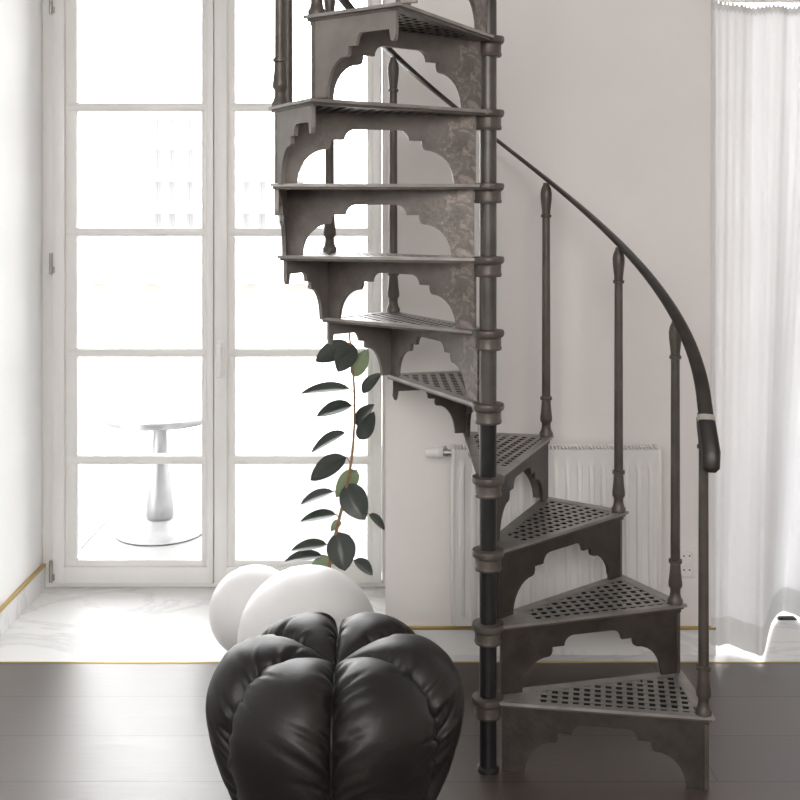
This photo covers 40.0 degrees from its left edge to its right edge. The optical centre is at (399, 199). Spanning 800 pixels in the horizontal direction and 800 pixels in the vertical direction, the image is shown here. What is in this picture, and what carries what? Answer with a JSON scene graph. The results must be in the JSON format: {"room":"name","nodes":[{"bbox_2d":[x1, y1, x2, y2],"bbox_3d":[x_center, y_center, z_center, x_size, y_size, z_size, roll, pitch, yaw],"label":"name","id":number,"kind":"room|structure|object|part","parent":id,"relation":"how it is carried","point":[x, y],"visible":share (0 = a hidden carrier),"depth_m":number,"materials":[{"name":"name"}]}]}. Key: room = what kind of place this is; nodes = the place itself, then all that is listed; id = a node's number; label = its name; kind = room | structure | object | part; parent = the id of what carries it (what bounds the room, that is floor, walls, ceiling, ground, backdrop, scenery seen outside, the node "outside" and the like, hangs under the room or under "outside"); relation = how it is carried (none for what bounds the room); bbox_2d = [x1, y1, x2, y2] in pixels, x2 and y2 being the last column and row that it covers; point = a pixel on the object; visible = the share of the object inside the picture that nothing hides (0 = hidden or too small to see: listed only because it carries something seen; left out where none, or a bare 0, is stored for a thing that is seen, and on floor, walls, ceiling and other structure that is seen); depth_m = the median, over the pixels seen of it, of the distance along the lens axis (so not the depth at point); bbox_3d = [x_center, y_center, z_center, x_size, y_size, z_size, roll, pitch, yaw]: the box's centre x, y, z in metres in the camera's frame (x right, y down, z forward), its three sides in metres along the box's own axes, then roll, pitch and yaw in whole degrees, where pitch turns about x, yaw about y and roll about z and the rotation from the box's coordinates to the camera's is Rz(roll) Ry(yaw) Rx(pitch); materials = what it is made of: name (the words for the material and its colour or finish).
{"room":"living room","nodes":[
{"label":"living room","id":0,"kind":"room"},
{"bbox_2d":[0,0,41,605],"bbox_3d":[-1.538,0.032,0.880,0.200,3.050,7.360,0,0,0],"label":"wall","id":1,"kind":"structure","parent":0,"point":[20,20],"depth_m":4.15,"materials":[{"name":"paint"}]},
{"bbox_2d":[0,568,44,636],"bbox_3d":[-1.431,1.513,0.908,0.013,0.088,7.016,0,0,0],"label":"baseboard","id":2,"kind":"structure","parent":1,"relation":"attached to","point":[8,616],"depth_m":4.14,"materials":[{"name":"white stone"}]},
{"bbox_2d":[0,564,45,612],"bbox_3d":[-1.429,1.464,0.908,0.016,0.009,7.016,0,0,0],"label":"trim","id":3,"kind":"structure","parent":1,"relation":"attached to","point":[41,567],"depth_m":4.16,"materials":[{"name":"gold metal"}]},
{"bbox_2d":[0,663,799,799],"bbox_3d":[0.981,1.657,0.450,5.238,0.200,6.500,0,0,0],"label":"floor","id":4,"kind":"structure","parent":0,"point":[69,731],"depth_m":3.15,"materials":[{"name":"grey wood"}]},
{"bbox_2d":[237,564,373,643],"bbox_3d":[-0.281,1.343,3.370,0.430,0.429,0.430,0,0,0],"label":"globe lamp","id":5,"kind":"object","parent":4,"relation":"on","point":[299,589],"visible":0.42,"depth_m":3.28,"materials":[{"name":"white glass"}]},
{"bbox_2d":[205,612,464,799],"bbox_3d":[-0.159,1.322,2.719,0.656,0.470,0.628,0,0,0],"label":"pouf","id":6,"kind":"object","parent":4,"relation":"on","point":[297,709],"visible":1,"depth_m":2.51,"materials":[{"name":"black leather"}]},
{"bbox_2d":[269,0,720,790],"bbox_3d":[0.212,0.032,3.044,1.195,3.050,1.091,0,0,-36],"label":"spiral staircase","id":7,"kind":"structure","parent":4,"relation":"on","point":[663,709],"depth_m":3.02,"materials":[{"name":"metal"}]},
{"bbox_3d":[0.195,-0.409,3.126,1.183,1.965,0.923,0,0,-21],"label":"handrail","id":8,"kind":"part","parent":7,"relation":"part of","materials":[{"name":"black metal"}]},
{"bbox_2d":[0,587,799,661],"bbox_3d":[0.981,1.657,4.133,5.238,0.200,0.854,0,0,0],"label":"floor","id":9,"kind":"structure","parent":0,"point":[62,624],"depth_m":3.97,"materials":[{"name":"white wood"}]},
{"bbox_2d":[209,564,278,650],"bbox_3d":[-0.499,1.405,3.760,0.304,0.303,0.304,0,0,0],"label":"globe lamp","id":10,"kind":"object","parent":9,"relation":"on","point":[228,602],"visible":0.52,"depth_m":3.67,"materials":[{"name":"white glass"}]},
{"bbox_2d":[284,333,384,574],"bbox_3d":[-0.247,1.022,4.120,0.379,1.070,0.154,0,0,0],"label":"rubber plant","id":11,"kind":"object","parent":9,"relation":"on","point":[353,499],"visible":0.86,"depth_m":4.11,"materials":[{"name":"green plant"}]},
{"bbox_3d":[-0.204,0.977,4.120,0.177,0.980,0.013,0,0,0],"label":"stem","id":12,"kind":"part","parent":11,"relation":"part of","materials":[{"name":"plant"}]},
{"bbox_2d":[0,662,799,662],"bbox_3d":[0.981,1.656,3.703,5.238,0.202,0.006,0,0,0],"label":"trim","id":13,"kind":"structure","parent":9,"relation":"attached to","point":[0,662],"depth_m":3.70,"materials":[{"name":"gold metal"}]},
{"bbox_2d":[711,0,799,655],"bbox_3d":[1.462,0.428,3.950,0.850,2.230,0.356,0,0,-11],"label":"sheer curtain","id":14,"kind":"object","parent":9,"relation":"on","point":[755,107],"visible":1,"depth_m":3.82,"materials":[{"name":"white fabric"}]},
{"bbox_2d":[777,616,796,619],"bbox_3d":[1.437,1.552,4.085,0.070,0.009,0.018,0,0,0],"label":"doorstop","id":15,"kind":"object","parent":9,"relation":"on","point":[778,617],"visible":1,"depth_m":4.08,"materials":[{"name":"rubber"}]},
{"bbox_2d":[385,0,715,625],"bbox_3d":[0.981,0.032,4.170,4.838,3.050,0.780,0,0,0],"label":"wall","id":16,"kind":"structure","parent":0,"point":[610,100],"depth_m":3.78,"materials":[{"name":"white paint"}]},
{"bbox_2d":[42,0,384,586],"bbox_3d":[-0.744,0.157,4.449,1.388,2.800,0.202,0,0,0],"label":"door","id":17,"kind":"structure","parent":16,"relation":"in","point":[62,458],"depth_m":4.41,"materials":[{"name":"white paint"}]},
{"bbox_3d":[-1.069,0.171,4.434,0.644,2.729,0.068,0,0,0],"label":"sash","id":18,"kind":"part","parent":17,"relation":"part of","materials":[{"name":"white paint"}]},
{"bbox_3d":[-0.718,0.632,4.375,0.028,0.140,0.053,0,0,0],"label":"handle","id":19,"kind":"part","parent":17,"relation":"part of","materials":[{"name":"white metal"}]},
{"bbox_3d":[-0.409,0.171,4.434,0.670,2.729,0.068,0,0,0],"label":"sash","id":20,"kind":"part","parent":17,"relation":"part of","materials":[{"name":"white paint"}]},
{"bbox_2d":[425,444,660,625],"bbox_3d":[0.478,1.127,3.723,0.787,0.591,0.125,0,0,0],"label":"radiator","id":21,"kind":"object","parent":16,"relation":"attached to","point":[582,473],"visible":0.55,"depth_m":3.67,"materials":[{"name":"metal"}]},
{"bbox_3d":[0.178,1.124,3.708,0.012,0.586,0.084,0,0,0],"label":"panel","id":22,"kind":"part","parent":21,"relation":"part of","materials":[{"name":"metal"}]},
{"bbox_2d":[454,444,657,456],"bbox_3d":[0.522,0.844,3.708,0.676,0.022,0.084,0,0,0],"label":"grille","id":23,"kind":"object","parent":21,"relation":"attached to","point":[460,450],"depth_m":3.67,"materials":[{"name":"metal"}]},
{"bbox_3d":[0.866,1.124,3.708,0.012,0.586,0.084,0,0,0],"label":"panel","id":24,"kind":"part","parent":21,"relation":"part of","materials":[{"name":"metal"}]},
{"bbox_2d":[408,626,715,629],"bbox_3d":[0.515,1.467,3.771,1.131,0.008,0.016,0,0,0],"label":"trim","id":25,"kind":"structure","parent":16,"relation":"attached to","point":[411,627],"depth_m":3.76,"materials":[{"name":"gold metal"}]},
{"bbox_2d":[413,630,715,654],"bbox_3d":[0.515,1.514,3.772,1.131,0.086,0.013,0,0,0],"label":"baseboard","id":26,"kind":"structure","parent":16,"relation":"attached to","point":[453,642],"depth_m":3.77,"materials":[{"name":"white wood"}]},
{"bbox_2d":[680,547,694,577],"bbox_3d":[0.983,1.244,3.772,0.058,0.104,0.015,0,0,0],"label":"wall socket","id":27,"kind":"object","parent":16,"relation":"attached to","point":[687,554],"visible":0.85,"depth_m":3.77,"materials":[{"name":"white plastic"}]},
{"bbox_2d":[680,549,693,562],"bbox_3d":[0.983,1.220,3.768,0.045,0.045,0.006,0,0,0],"label":"outlet","id":28,"kind":"object","parent":27,"relation":"attached to","point":[687,555],"depth_m":3.77,"materials":[{"name":"plastic"}]},
{"bbox_2d":[681,563,693,576],"bbox_3d":[0.983,1.268,3.768,0.045,0.045,0.006,0,0,0],"label":"outlet","id":29,"kind":"object","parent":27,"relation":"attached to","point":[687,569],"depth_m":3.77,"materials":[{"name":"plastic"}]},
{"bbox_2d":[716,0,799,3],"bbox_3d":[1.843,-0.706,3.870,1.475,0.025,0.030,0,0,0],"label":"rail","id":30,"kind":"object","parent":16,"relation":"attached to","point":[718,1],"visible":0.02,"depth_m":3.85,"materials":[{"name":"white plastic"}]},
{"label":"outside","id":31,"kind":"structure","parent":0,"visible":0},
{"bbox_3d":[0.000,10.757,48.530,140.000,0.400,82.940,0,0,0],"label":"ground","id":32,"kind":"structure","parent":31,"visible":0},
{"bbox_2d":[80,236,366,445],"bbox_3d":[-0.654,5.671,26.350,23.327,9.772,5.300,0,0,0],"label":"stone house","id":33,"kind":"structure","parent":32,"relation":"on","point":[136,291],"depth_m":24.00,"materials":[{"name":"white"}]},
{"bbox_3d":[-0.654,1.645,23.875,23.327,0.070,0.250,0,0,0],"label":"cornice","id":34,"kind":"part","parent":33,"relation":"part of","materials":[{"name":"white"}]},
{"bbox_3d":[-0.654,2.687,23.850,23.327,0.080,0.300,0,0,0],"label":"cornice","id":35,"kind":"part","parent":33,"relation":"part of","materials":[{"name":"white"}]},
{"bbox_2d":[141,112,341,227],"bbox_3d":[-5.891,3.533,43.850,6.891,14.048,8.300,0,0,0],"label":"apartment block","id":36,"kind":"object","parent":32,"relation":"on","point":[173,141],"visible":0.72,"depth_m":40.00,"materials":[{"name":"white"}]},
{"bbox_3d":[-5.891,0.231,39.850,6.891,0.120,0.300,0,0,0],"label":"cornice","id":37,"kind":"part","parent":36,"relation":"part of","materials":[{"name":"white"}]},
{"bbox_3d":[-5.891,-2.133,39.850,6.891,0.120,0.300,0,0,0],"label":"cornice","id":38,"kind":"part","parent":36,"relation":"part of","materials":[{"name":"white"}]},
{"bbox_3d":[-5.891,-0.933,39.850,6.891,0.120,0.300,0,0,0],"label":"cornice","id":39,"kind":"part","parent":36,"relation":"part of","materials":[{"name":"white"}]},
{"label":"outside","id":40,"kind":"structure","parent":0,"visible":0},
{"bbox_2d":[80,446,366,556],"bbox_3d":[-0.100,1.717,5.810,9.000,0.280,2.500,0,0,0],"label":"floor","id":41,"kind":"structure","parent":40,"point":[270,512],"depth_m":5.77,"materials":[{"name":"stone"}]},
{"bbox_2d":[102,402,201,545],"bbox_3d":[-1.137,1.292,5.210,0.536,0.569,0.536,0,0,0],"label":"table","id":42,"kind":"object","parent":41,"relation":"on","point":[160,527],"visible":0.92,"depth_m":5.15,"materials":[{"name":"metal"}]}
]}

